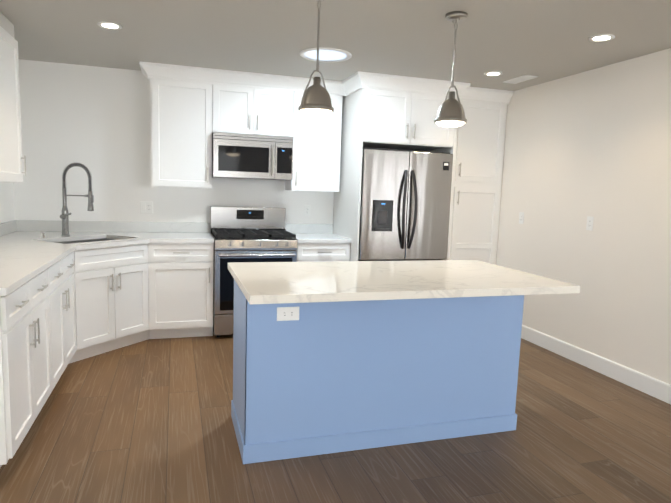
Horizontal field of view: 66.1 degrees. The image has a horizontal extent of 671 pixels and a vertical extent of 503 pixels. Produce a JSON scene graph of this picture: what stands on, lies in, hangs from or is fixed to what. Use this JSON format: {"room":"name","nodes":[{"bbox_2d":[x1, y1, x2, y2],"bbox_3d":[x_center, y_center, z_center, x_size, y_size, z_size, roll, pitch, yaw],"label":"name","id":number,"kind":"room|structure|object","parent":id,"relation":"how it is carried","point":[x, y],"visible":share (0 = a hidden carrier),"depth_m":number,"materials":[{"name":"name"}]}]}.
{"room":"kitchen","nodes":[
{"label":"kitchen","id":0,"kind":"room"},
{"bbox_2d":[0,182,13,222],"bbox_3d":[-1.724,0.043,0.631,0.120,2.450,8.500,0,7,-17],"label":"wall","id":1,"kind":"structure","parent":0,"point":[6,203],"depth_m":4.48,"materials":[{"name":"paint"}]},
{"bbox_2d":[0,112,3,181],"bbox_3d":[-2.139,-0.921,2.777,0.365,1.072,0.664,0,7,-17],"label":"upper cabinet","id":2,"kind":"object","parent":1,"relation":"attached to","point":[1,113],"depth_m":3.24,"materials":[{"name":"white paint"}]},
{"bbox_2d":[0,12,25,181],"bbox_3d":[-2.293,-0.985,3.271,0.365,1.072,0.608,0,7,-17],"label":"upper cabinet","id":3,"kind":"object","parent":1,"relation":"attached to","point":[11,164],"depth_m":3.42,"materials":[{"name":"white paint"}]},
{"bbox_2d":[13,59,333,223],"bbox_3d":[1.221,-0.509,6.026,8.955,2.450,0.120,0,7,-17],"label":"wall","id":4,"kind":"structure","parent":0,"point":[95,120],"depth_m":4.83,"materials":[{"name":"paint"}]},
{"bbox_2d":[140,201,152,212],"bbox_3d":[-1.838,-0.428,5.015,0.116,0.115,0.009,0,7,-17],"label":"electrical outlet","id":5,"kind":"object","parent":4,"relation":"attached to","point":[146,207],"visible":1,"depth_m":5.01,"materials":[{"name":"white plastic"}]},
{"bbox_2d":[147,62,214,187],"bbox_3d":[-1.457,-1.150,4.871,0.545,1.072,0.325,0,7,-17],"label":"upper cabinet","id":6,"kind":"object","parent":4,"relation":"attached to","point":[192,109],"depth_m":4.72,"materials":[{"name":"white paint"}]},
{"bbox_2d":[215,69,294,136],"bbox_3d":[-0.822,-1.409,5.035,0.764,0.555,0.325,0,7,-17],"label":"upper cabinet","id":7,"kind":"object","parent":4,"relation":"attached to","point":[245,103],"depth_m":4.87,"materials":[{"name":"white paint"}]},
{"bbox_2d":[212,132,293,179],"bbox_3d":[-0.819,-0.918,5.035,0.755,0.409,0.448,0,7,-17],"label":"microwave","id":8,"kind":"object","parent":7,"relation":"attached to","point":[246,156],"visible":1,"depth_m":4.87,"materials":[{"name":"grey metal"}]},
{"bbox_2d":[304,205,310,215],"bbox_3d":[-0.301,-0.435,5.494,0.070,0.115,0.007,0,7,-17],"label":"electrical outlet","id":9,"kind":"object","parent":4,"relation":"attached to","point":[306,210],"visible":1,"depth_m":5.49,"materials":[{"name":"white plastic"}]},
{"bbox_2d":[285,77,346,192],"bbox_3d":[-0.224,-1.155,5.254,0.501,1.072,0.325,0,7,-17],"label":"upper cabinet","id":10,"kind":"object","parent":4,"relation":"attached to","point":[318,141],"depth_m":5.12,"materials":[{"name":"white paint"}]},
{"bbox_2d":[343,73,458,151],"bbox_3d":[0.593,-1.362,5.231,0.940,0.602,0.800,0,7,-17],"label":"upper cabinet","id":11,"kind":"object","parent":4,"relation":"attached to","point":[384,111],"depth_m":4.84,"materials":[{"name":"white paint"}]},
{"bbox_2d":[0,333,670,502],"bbox_3d":[2.451,1.291,2.096,8.955,0.100,8.740,0,7,-17],"label":"floor","id":12,"kind":"structure","parent":0,"point":[148,421],"depth_m":2.79,"materials":[{"name":"brown wood"}]},
{"bbox_2d":[0,269,51,467],"bbox_3d":[-1.930,0.581,2.646,0.674,0.888,0.905,0,7,-17],"label":"base cabinet","id":13,"kind":"object","parent":12,"relation":"on","point":[25,337],"depth_m":2.57,"materials":[{"name":"white paint"}]},
{"bbox_2d":[48,249,83,390],"bbox_3d":[-2.144,0.482,3.405,0.718,0.888,0.929,0,7,-17],"label":"base cabinet","id":14,"kind":"object","parent":12,"relation":"on","point":[57,318],"depth_m":3.54,"materials":[{"name":"white paint"}]},
{"bbox_2d":[75,243,155,358],"bbox_3d":[-2.182,0.362,4.389,1.230,0.888,1.185,0,7,-17],"label":"base cabinet","id":15,"kind":"object","parent":12,"relation":"on","point":[118,283],"depth_m":4.24,"materials":[{"name":"white paint"}]},
{"bbox_2d":[0,220,95,295],"bbox_3d":[-2.170,-0.046,3.480,0.720,0.135,2.814,0,7,-17],"label":"countertop","id":16,"kind":"structure","parent":15,"relation":"on","point":[27,253],"depth_m":3.65,"materials":[{"name":"stone"}]},
{"bbox_2d":[60,162,93,235],"bbox_3d":[-2.199,-0.440,4.380,0.272,0.629,0.152,0,7,-17],"label":"faucet","id":17,"kind":"object","parent":16,"relation":"on","point":[64,215],"visible":1,"depth_m":4.37,"materials":[{"name":"silver metal"}]},
{"bbox_2d":[54,238,117,243],"bbox_3d":[-2.067,0.033,4.311,0.454,0.209,0.724,5,8,27],"label":"sink","id":18,"kind":"object","parent":16,"relation":"in","point":[81,241],"visible":0.02,"depth_m":4.51,"materials":[{"name":"silver metal"}]},
{"bbox_2d":[156,243,213,338],"bbox_3d":[-1.480,0.327,4.873,0.598,0.888,0.673,0,7,-17],"label":"base cabinet","id":19,"kind":"object","parent":12,"relation":"on","point":[184,271],"depth_m":4.62,"materials":[{"name":"white paint"}]},
{"bbox_2d":[84,221,213,248],"bbox_3d":[-1.590,-0.153,4.530,1.011,0.135,1.141,0,7,-17],"label":"countertop","id":20,"kind":"structure","parent":19,"relation":"on","point":[127,233],"depth_m":4.88,"materials":[{"name":"stone"}]},
{"bbox_2d":[210,206,297,336],"bbox_3d":[-0.814,0.177,5.032,0.755,1.192,0.709,0,7,-17],"label":"range","id":21,"kind":"object","parent":12,"relation":"on","point":[250,234],"visible":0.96,"depth_m":4.75,"materials":[{"name":"grey metal"}]},
{"bbox_2d":[297,243,349,261],"bbox_3d":[-0.213,0.319,5.290,0.530,0.888,0.630,0,7,-17],"label":"base cabinet","id":22,"kind":"object","parent":12,"relation":"on","point":[306,252],"depth_m":4.95,"materials":[{"name":"white paint"}]},
{"bbox_2d":[285,224,350,242],"bbox_3d":[-0.192,-0.189,5.221,0.531,0.135,0.647,0,7,-17],"label":"countertop","id":23,"kind":"structure","parent":22,"relation":"on","point":[305,233],"depth_m":5.44,"materials":[{"name":"stone"}]},
{"bbox_2d":[231,280,523,463],"bbox_3d":[0.237,0.598,3.078,1.628,0.894,0.584,0,7,-17],"label":"kitchen island","id":24,"kind":"object","parent":12,"relation":"on","point":[335,357],"depth_m":2.78,"materials":[{"name":"blue paint"}]},
{"bbox_2d":[228,260,579,303],"bbox_3d":[0.319,0.144,2.944,1.744,0.040,0.990,0,7,-17],"label":"island countertop","id":25,"kind":"structure","parent":24,"relation":"on","point":[333,282],"depth_m":2.70,"materials":[{"name":"white stone"}]},
{"bbox_2d":[358,148,452,260],"bbox_3d":[0.572,-0.114,5.317,0.924,1.794,0.858,0,7,-17],"label":"fridge","id":26,"kind":"object","parent":12,"relation":"on","point":[405,205],"visible":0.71,"depth_m":4.92,"materials":[{"name":"grey metal"}]},
{"bbox_2d":[439,85,510,264],"bbox_3d":[1.330,-0.459,5.653,0.666,2.447,0.660,0,7,-17],"label":"tall cabinet","id":27,"kind":"object","parent":12,"relation":"on","point":[478,153],"depth_m":5.31,"materials":[{"name":"white paint"}]},
{"bbox_2d":[0,0,670,90],"bbox_3d":[2.536,-1.240,1.791,8.955,0.100,8.740,0,7,-17],"label":"ceiling","id":28,"kind":"structure","parent":0,"point":[546,40],"depth_m":3.53,"materials":[{"name":"grey paint"}]},
{"bbox_2d":[97,21,121,29],"bbox_3d":[-1.522,-1.523,3.477,0.156,0.008,0.156,0,7,-17],"label":"recessed light","id":29,"kind":"object","parent":28,"relation":"in","point":[110,25],"visible":1,"depth_m":3.47,"materials":[{"name":"white paint"}]},
{"bbox_2d":[298,0,333,116],"bbox_3d":[-0.097,-1.071,2.808,0.205,0.650,0.198,0,7,-17],"label":"pendant light","id":30,"kind":"object","parent":28,"relation":"hanging from","point":[316,100],"visible":1,"depth_m":2.78,"materials":[{"name":"silver metal"}]},
{"bbox_2d":[300,47,351,61],"bbox_3d":[-0.077,-1.542,4.051,0.410,0.012,0.410,0,7,-17],"label":"skylight","id":31,"kind":"object","parent":28,"relation":"attached to","point":[331,55],"visible":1,"depth_m":4.04,"materials":[{"name":"white paint"}]},
{"bbox_2d":[434,11,467,126],"bbox_3d":[0.706,-1.078,3.089,0.198,0.650,0.219,0,7,-17],"label":"pendant light","id":32,"kind":"object","parent":28,"relation":"hanging from","point":[450,112],"visible":1,"depth_m":3.06,"materials":[{"name":"silver metal"}]},
{"bbox_2d":[484,71,502,75],"bbox_3d":[1.377,-1.548,4.493,0.156,0.008,0.156,0,7,-17],"label":"recessed light","id":33,"kind":"object","parent":28,"relation":"in","point":[494,73],"visible":0.98,"depth_m":4.48,"materials":[{"name":"white paint"}]},
{"bbox_2d":[502,75,538,83],"bbox_3d":[1.675,-1.561,4.679,0.140,0.007,0.330,0,7,-17],"label":"ceiling vent","id":34,"kind":"object","parent":28,"relation":"in","point":[516,80],"visible":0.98,"depth_m":4.66,"materials":[{"name":"white paint"}]},
{"bbox_2d":[588,34,614,41],"bbox_3d":[1.751,-1.403,3.393,0.156,0.008,0.156,0,7,-17],"label":"recessed light","id":35,"kind":"object","parent":28,"relation":"in","point":[602,38],"visible":0.98,"depth_m":3.38,"materials":[{"name":"white paint"}]},
{"bbox_2d":[496,48,670,384],"bbox_3d":[2.042,-0.321,4.697,0.120,2.450,2.930,0,7,-17],"label":"wall","id":36,"kind":"structure","parent":0,"point":[579,148],"depth_m":4.18,"materials":[{"name":"paint"}]},
{"bbox_2d":[519,212,523,223],"bbox_3d":[1.845,-0.333,5.114,0.007,0.115,0.070,0,7,-17],"label":"electrical outlet","id":37,"kind":"object","parent":36,"relation":"attached to","point":[521,217],"visible":1,"depth_m":5.11,"materials":[{"name":"white plastic"}]},
{"bbox_2d":[586,216,593,230],"bbox_3d":[2.107,-0.232,4.270,0.007,0.115,0.070,0,7,-17],"label":"electrical outlet","id":38,"kind":"object","parent":36,"relation":"attached to","point":[589,225],"visible":1,"depth_m":4.27,"materials":[{"name":"white plastic"}]},
{"bbox_2d":[521,325,670,403],"bbox_3d":[2.053,0.878,4.448,0.015,0.130,2.366,0,7,-17],"label":"baseboard","id":39,"kind":"structure","parent":36,"relation":"attached to","point":[649,385],"depth_m":4.12,"materials":[{"name":"white paint"}]}
]}

